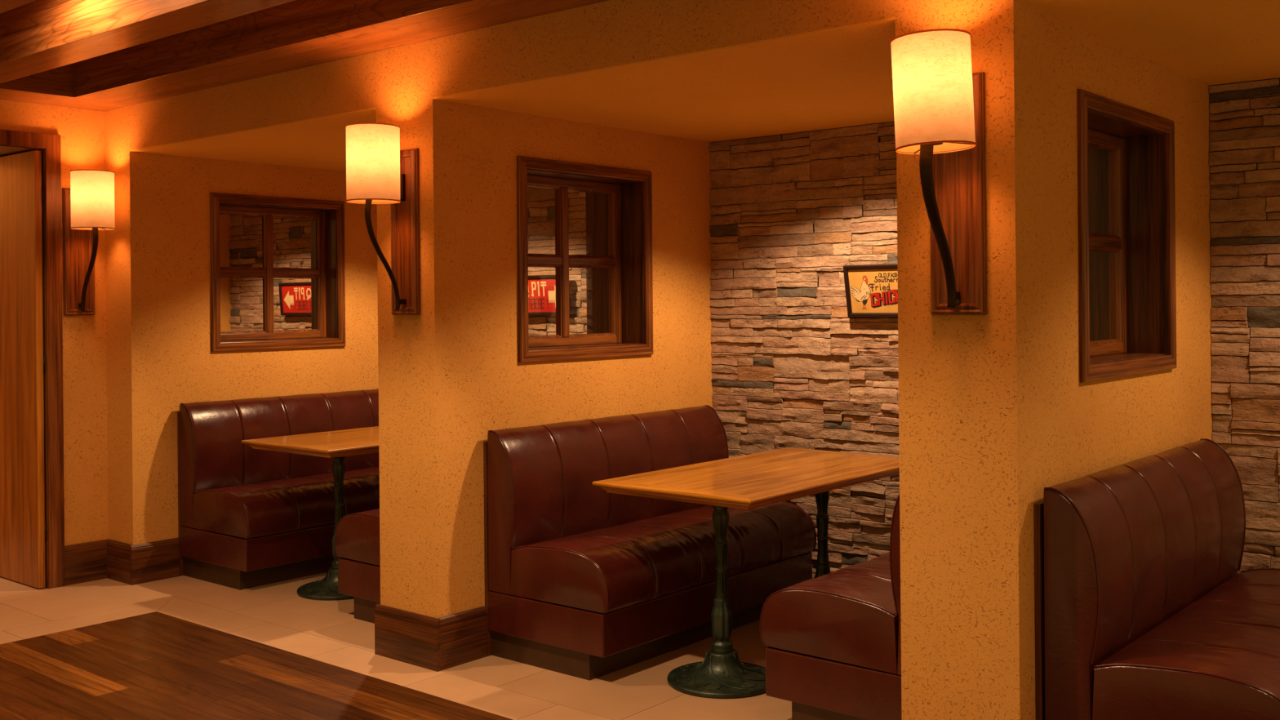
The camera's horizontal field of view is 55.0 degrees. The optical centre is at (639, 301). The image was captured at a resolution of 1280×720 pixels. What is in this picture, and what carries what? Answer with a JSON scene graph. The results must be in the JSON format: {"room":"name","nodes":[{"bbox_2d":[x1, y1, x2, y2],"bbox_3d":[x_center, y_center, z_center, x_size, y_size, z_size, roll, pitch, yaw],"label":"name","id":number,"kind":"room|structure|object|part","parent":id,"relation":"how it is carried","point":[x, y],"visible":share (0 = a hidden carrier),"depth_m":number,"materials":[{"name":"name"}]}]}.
{"room":"restaurant","nodes":[
{"label":"restaurant","id":0,"kind":"room"},
{"bbox_2d":[0,99,108,564],"bbox_3d":[-4.476,0.054,5.168,0.909,2.815,4.118,-1,0,40],"label":"wall","id":1,"kind":"structure","parent":0,"point":[82,131],"depth_m":6.35,"materials":[{"name":"paint"}]},
{"bbox_2d":[0,150,47,588],"bbox_3d":[-3.343,0.344,6.464,0.858,2.205,0.042,-1,0,40],"label":"door","id":2,"kind":"structure","parent":1,"relation":"in","point":[23,527],"depth_m":6.29,"materials":[{"name":"brown wood"}]},
{"bbox_2d":[0,128,64,588],"bbox_3d":[-3.646,0.306,6.138,0.927,2.298,1.091,-1,0,40],"label":"door frame","id":3,"kind":"structure","parent":1,"relation":"attached to","point":[51,143],"depth_m":6.22,"materials":[{"name":"red wood"}]},
{"bbox_2d":[0,62,134,111],"bbox_3d":[-4.017,-1.173,4.773,0.320,0.369,4.117,-1,0,40],"label":"trim","id":4,"kind":"structure","parent":1,"relation":"attached to","point":[54,86],"depth_m":5.96,"materials":[{"name":"brown wood"}]},
{"bbox_2d":[64,538,108,586],"bbox_3d":[-2.861,1.347,6.355,0.017,0.201,0.238,-1,0,40],"label":"baseboard","id":5,"kind":"structure","parent":1,"relation":"attached to","point":[86,562],"depth_m":6.34,"materials":[{"name":"brown wood"}]},
{"bbox_2d":[62,169,115,315],"bbox_3d":[-2.799,-0.295,6.255,0.265,0.730,0.206,-1,0,40],"label":"wall lamp","id":6,"kind":"object","parent":1,"relation":"attached to","point":[88,204],"visible":1,"depth_m":6.27,"materials":[{"name":"beige fabric"}]},
{"bbox_3d":[-2.887,-0.256,6.329,0.009,0.647,0.153,-1,0,40],"label":"plate moulding","id":7,"kind":"part","parent":6,"relation":"part of","materials":[{"name":"red wood"}]},
{"bbox_3d":[-2.807,-0.178,6.263,0.160,0.459,0.029,-1,0,40],"label":"curved arm","id":8,"kind":"part","parent":6,"relation":"part of","materials":[{"name":"brown metal"}]},
{"bbox_3d":[-2.779,-0.515,6.236,0.204,0.291,0.204,-1,0,40],"label":"lamp shade","id":9,"kind":"part","parent":6,"relation":"part of","materials":[{"name":"white fabric"}]},
{"bbox_2d":[105,150,378,545],"bbox_3d":[-2.104,0.330,7.188,0.403,2.221,2.023,-1,0,40],"label":"wall","id":10,"kind":"structure","parent":0,"point":[160,357],"depth_m":6.46,"materials":[{"name":"paint"}]},
{"bbox_2d":[106,539,133,584],"bbox_3d":[-2.691,1.346,6.356,0.243,0.201,0.017,-1,0,40],"label":"baseboard","id":11,"kind":"structure","parent":10,"relation":"attached to","point":[118,569],"depth_m":6.35,"materials":[{"name":"brown wood"}]},
{"bbox_2d":[129,537,179,585],"bbox_3d":[-2.512,1.344,6.365,0.017,0.201,0.261,-1,0,40],"label":"baseboard","id":12,"kind":"structure","parent":10,"relation":"attached to","point":[149,562],"depth_m":6.35,"materials":[{"name":"brown wood"}]},
{"bbox_2d":[209,192,345,351],"bbox_3d":[-2.100,-0.162,7.012,0.199,0.859,0.868,-1,0,40],"label":"window","id":13,"kind":"structure","parent":10,"relation":"in","point":[277,270],"depth_m":7.04,"materials":[{"name":"red wood"}]},
{"bbox_3d":[-2.123,-0.162,7.032,0.020,0.753,0.684,-1,0,40],"label":"sash rail","id":14,"kind":"part","parent":13,"relation":"part of","materials":[{"name":"red wood"}]},
{"bbox_2d":[129,107,376,171],"bbox_3d":[-1.191,-0.786,6.412,2.010,0.006,2.023,-1,0,40],"label":"ceiling","id":15,"kind":"structure","parent":0,"point":[320,143],"depth_m":6.08,"materials":[{"name":"paint"}]},
{"bbox_2d":[0,611,512,719],"bbox_3d":[-1.101,1.444,2.203,6.277,0.029,3.897,-1,0,40],"label":"floor planks","id":16,"kind":"structure","parent":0,"point":[156,665],"depth_m":4.62,"materials":[{"name":"brown wood"}]},
{"bbox_2d":[0,572,791,719],"bbox_3d":[-1.293,1.435,3.824,8.654,0.006,6.139,-1,0,40],"label":"floor tiles","id":17,"kind":"structure","parent":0,"point":[273,615],"depth_m":5.04,"materials":[{"name":"tile"}]},
{"bbox_2d":[177,388,379,590],"bbox_3d":[-1.717,0.981,6.809,0.667,0.912,1.446,-1,0,40],"label":"bench","id":18,"kind":"object","parent":17,"relation":"on","point":[248,517],"visible":0.61,"depth_m":6.43,"materials":[{"name":"brown leather"}]},
{"bbox_3d":[-1.965,1.008,7.019,0.017,0.863,1.443,-1,0,40],"label":"panel","id":19,"kind":"part","parent":18,"relation":"part of","materials":[{"name":"brown wood"}]},
{"bbox_3d":[-1.895,0.849,6.958,0.151,0.642,1.446,-1,0,40],"label":"backrest","id":20,"kind":"part","parent":18,"relation":"part of","materials":[{"name":"red leather"}]},
{"bbox_3d":[-1.658,1.059,6.760,0.514,0.220,1.446,-1,0,40],"label":"seat","id":21,"kind":"part","parent":18,"relation":"part of","materials":[{"name":"red leather"}]},
{"bbox_2d":[241,426,378,600],"bbox_3d":[-1.273,1.057,6.364,0.718,0.753,1.323,-1,0,40],"label":"pedestal table","id":22,"kind":"object","parent":17,"relation":"on","point":[336,445],"visible":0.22,"depth_m":6.03,"materials":[{"name":"wood"}]},
{"bbox_2d":[334,508,380,623],"bbox_3d":[-0.681,0.972,5.957,0.667,0.912,1.446,-1,0,40],"label":"bench","id":23,"kind":"object","parent":17,"relation":"on","point":[357,537],"visible":0.04,"depth_m":5.50,"materials":[{"name":"brown leather"}]},
{"bbox_3d":[-0.739,1.050,6.006,0.515,0.220,1.446,-1,0,40],"label":"seat","id":24,"kind":"part","parent":23,"relation":"part of","materials":[{"name":"red leather"}]},
{"bbox_2d":[483,404,816,680],"bbox_3d":[0.090,0.964,5.290,0.667,0.912,1.446,-1,0,40],"label":"bench","id":25,"kind":"object","parent":17,"relation":"on","point":[584,580],"visible":0.88,"depth_m":4.95,"materials":[{"name":"brown leather"}]},
{"bbox_3d":[-0.158,0.991,5.500,0.017,0.863,1.443,-1,0,40],"label":"panel","id":26,"kind":"part","parent":25,"relation":"part of","materials":[{"name":"brown wood"}]},
{"bbox_3d":[-0.088,0.833,5.438,0.151,0.642,1.446,-1,0,40],"label":"backrest","id":27,"kind":"part","parent":25,"relation":"part of","materials":[{"name":"red leather"}]},
{"bbox_3d":[0.149,1.042,5.241,0.514,0.220,1.446,-1,0,40],"label":"seat","id":28,"kind":"part","parent":25,"relation":"part of","materials":[{"name":"red leather"}]},
{"bbox_2d":[591,447,899,698],"bbox_3d":[0.525,1.040,4.852,0.718,0.753,1.323,-1,0,40],"label":"pedestal table","id":29,"kind":"object","parent":17,"relation":"on","point":[756,480],"visible":0.72,"depth_m":4.57,"materials":[{"name":"brown wood"}]},
{"bbox_2d":[759,493,902,719],"bbox_3d":[1.115,0.955,4.447,0.667,0.912,1.446,-1,0,40],"label":"bench","id":30,"kind":"object","parent":17,"relation":"on","point":[833,640],"visible":0.28,"depth_m":3.94,"materials":[{"name":"brown leather"}]},
{"bbox_3d":[1.057,1.034,4.496,0.515,0.220,1.446,-1,0,40],"label":"seat","id":31,"kind":"part","parent":30,"relation":"part of","materials":[{"name":"red leather"}]},
{"bbox_3d":[1.291,0.820,4.298,0.150,0.643,1.446,-1,0,40],"label":"backrest","id":32,"kind":"part","parent":30,"relation":"part of","materials":[{"name":"red leather"}]},
{"bbox_2d":[1033,438,1279,719],"bbox_3d":[1.791,0.949,3.671,0.667,0.912,1.446,-1,0,40],"label":"bench","id":33,"kind":"object","parent":17,"relation":"on","point":[1144,609],"visible":1,"depth_m":3.33,"materials":[{"name":"brown leather"}]},
{"bbox_3d":[1.543,0.975,3.881,0.017,0.863,1.443,-1,0,40],"label":"panel","id":34,"kind":"part","parent":33,"relation":"part of","materials":[{"name":"brown wood"}]},
{"bbox_3d":[1.850,1.026,3.621,0.514,0.220,1.446,-1,0,40],"label":"seat","id":35,"kind":"part","parent":33,"relation":"part of","materials":[{"name":"red leather"}]},
{"bbox_2d":[104,0,991,154],"bbox_3d":[0.640,-1.103,5.102,7.308,0.594,2.378,-1,0,40],"label":"wall header","id":36,"kind":"structure","parent":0,"point":[611,33],"depth_m":4.53,"materials":[{"name":"paint"}]},
{"bbox_2d":[74,0,608,104],"bbox_3d":[-0.050,-1.209,3.924,6.844,0.369,0.311,-1,0,40],"label":"ceiling beam","id":37,"kind":"structure","parent":36,"relation":"attached to","point":[295,34],"depth_m":4.98,"materials":[{"name":"brown wood"}]},
{"bbox_2d":[376,97,720,617],"bbox_3d":[-0.163,0.312,5.788,0.351,2.221,2.378,-1,0,40],"label":"wall","id":38,"kind":"structure","parent":0,"point":[451,374],"depth_m":4.96,"materials":[{"name":"paint"}]},
{"bbox_2d":[345,122,420,315],"bbox_3d":[-1.010,-0.312,4.769,0.206,0.730,0.265,-1,0,40],"label":"wall lamp","id":39,"kind":"object","parent":38,"relation":"attached to","point":[378,171],"visible":1,"depth_m":4.76,"materials":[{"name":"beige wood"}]},
{"bbox_3d":[-1.031,-0.531,4.746,0.204,0.291,0.204,-1,0,40],"label":"lamp shade","id":40,"kind":"part","parent":39,"relation":"part of","materials":[{"name":"white fabric"}]},
{"bbox_3d":[-1.001,-0.195,4.778,0.029,0.459,0.160,-1,0,40],"label":"curved arm","id":41,"kind":"part","parent":39,"relation":"part of","materials":[{"name":"brown metal"}]},
{"bbox_3d":[-0.936,-0.274,4.857,0.153,0.647,0.009,-1,0,40],"label":"plate moulding","id":42,"kind":"part","parent":39,"relation":"part of","materials":[{"name":"red wood"}]},
{"bbox_2d":[374,604,440,671],"bbox_3d":[-0.925,1.329,4.871,0.385,0.201,0.017,-1,0,40],"label":"baseboard","id":43,"kind":"structure","parent":38,"relation":"attached to","point":[410,637],"depth_m":4.85,"materials":[{"name":"brown wood"}]},
{"bbox_2d":[438,605,487,671],"bbox_3d":[-0.700,1.327,4.853,0.017,0.201,0.244,-1,0,40],"label":"baseboard","id":44,"kind":"structure","parent":38,"relation":"attached to","point":[464,634],"depth_m":4.85,"materials":[{"name":"brown wood"}]},
{"bbox_2d":[516,155,653,362],"bbox_3d":[-0.365,-0.178,5.553,0.386,0.859,0.868,-1,0,40],"label":"window","id":45,"kind":"structure","parent":38,"relation":"in","point":[620,290],"depth_m":5.73,"materials":[{"name":"red wood"}]},
{"bbox_3d":[-0.351,-0.178,5.542,0.048,0.753,0.684,-1,0,40],"label":"sash rail","id":46,"kind":"part","parent":45,"relation":"part of","materials":[{"name":"red wood"}]},
{"bbox_3d":[-0.506,-0.177,5.672,0.019,0.859,0.868,-1,0,40],"label":"casing","id":47,"kind":"part","parent":45,"relation":"part of","materials":[{"name":"red wood"}]},
{"bbox_2d":[527,186,586,336],"bbox_3d":[-0.579,0.320,7.127,2.008,2.213,0.039,-1,0,40],"label":"stone wall","id":48,"kind":"structure","parent":0,"point":[577,291],"depth_m":7.05,"materials":[{"name":"beige stone"}]},
{"bbox_2d":[528,275,570,315],"bbox_3d":[-0.662,-0.035,7.132,0.677,0.229,0.038,-1,0,40],"label":"arrow sign","id":49,"kind":"object","parent":48,"relation":"attached to","point":[541,289],"visible":0.41,"depth_m":7.04,"materials":[{"name":"red paint"}]},
{"bbox_2d":[432,17,895,142],"bbox_3d":[0.560,-0.802,4.837,1.996,0.006,1.865,-1,0,40],"label":"ceiling","id":50,"kind":"structure","parent":0,"point":[841,77],"depth_m":4.64,"materials":[{"name":"paint"}]},
{"bbox_2d":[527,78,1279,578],"bbox_3d":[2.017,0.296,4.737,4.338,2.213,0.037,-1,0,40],"label":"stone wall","id":51,"kind":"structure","parent":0,"point":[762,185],"depth_m":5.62,"materials":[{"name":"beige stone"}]},
{"bbox_2d":[843,263,897,317],"bbox_3d":[1.093,-0.048,5.434,0.412,0.236,0.063,-1,0,40],"label":"sign","id":52,"kind":"object","parent":51,"relation":"attached to","point":[871,290],"visible":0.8,"depth_m":5.48,"materials":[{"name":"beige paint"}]},
{"bbox_2d":[895,0,1217,719],"bbox_3d":[1.467,0.297,4.082,0.348,2.221,1.865,-1,0,40],"label":"wall","id":53,"kind":"structure","parent":0,"point":[995,411],"depth_m":3.41,"materials":[{"name":"paint"}]},
{"bbox_2d":[890,28,986,315],"bbox_3d":[0.791,-0.331,3.254,0.218,0.734,0.265,-1,0,40],"label":"wall lamp","id":54,"kind":"object","parent":53,"relation":"attached to","point":[940,103],"visible":1,"depth_m":3.24,"materials":[{"name":"beige fabric"}]},
{"bbox_3d":[0.770,-0.548,3.232,0.204,0.291,0.204,-4,-2,40],"label":"lamp shade","id":55,"kind":"part","parent":54,"relation":"part of","materials":[{"name":"white fabric"}]},
{"bbox_3d":[0.795,-0.211,3.268,0.039,0.459,0.160,-1,0,40],"label":"curved arm","id":56,"kind":"part","parent":54,"relation":"part of","materials":[{"name":"brown metal"}]},
{"bbox_3d":[0.860,-0.291,3.347,0.153,0.647,0.009,-1,0,40],"label":"plate moulding","id":57,"kind":"part","parent":54,"relation":"part of","materials":[{"name":"red wood"}]},
{"bbox_2d":[1076,88,1176,382],"bbox_3d":[1.429,-0.195,4.045,0.386,0.859,0.868,-1,0,40],"label":"window","id":58,"kind":"structure","parent":53,"relation":"in","point":[1126,264],"depth_m":4.25,"materials":[{"name":"red wood"}]},
{"bbox_3d":[1.443,-0.195,4.034,0.048,0.753,0.684,-1,0,40],"label":"sash rail","id":59,"kind":"part","parent":58,"relation":"part of","materials":[{"name":"red wood"}]},
{"bbox_2d":[1017,0,1279,86],"bbox_3d":[2.432,-0.819,3.263,2.200,0.006,1.865,-1,0,40],"label":"ceiling","id":60,"kind":"structure","parent":0,"point":[1210,42],"depth_m":3.66,"materials":[{"name":"paint"}]},
{"bbox_3d":[-1.399,-1.417,2.571,7.166,0.071,4.118,-1,0,40],"label":"ceiling","id":61,"kind":"structure","parent":0,"visible":0},
{"bbox_2d":[0,0,35,13],"bbox_3d":[-0.840,-1.202,2.984,6.844,0.369,0.199,-1,0,40],"label":"trim","id":62,"kind":"structure","parent":61,"relation":"attached to","point":[5,5],"depth_m":4.15,"materials":[{"name":"brown wood"}]},
{"bbox_2d":[0,0,295,83],"bbox_3d":[-0.468,-1.205,3.426,6.844,0.369,0.196,-1,0,40],"label":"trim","id":63,"kind":"structure","parent":61,"relation":"attached to","point":[37,36],"depth_m":4.73,"materials":[{"name":"brown wood"}]}
]}

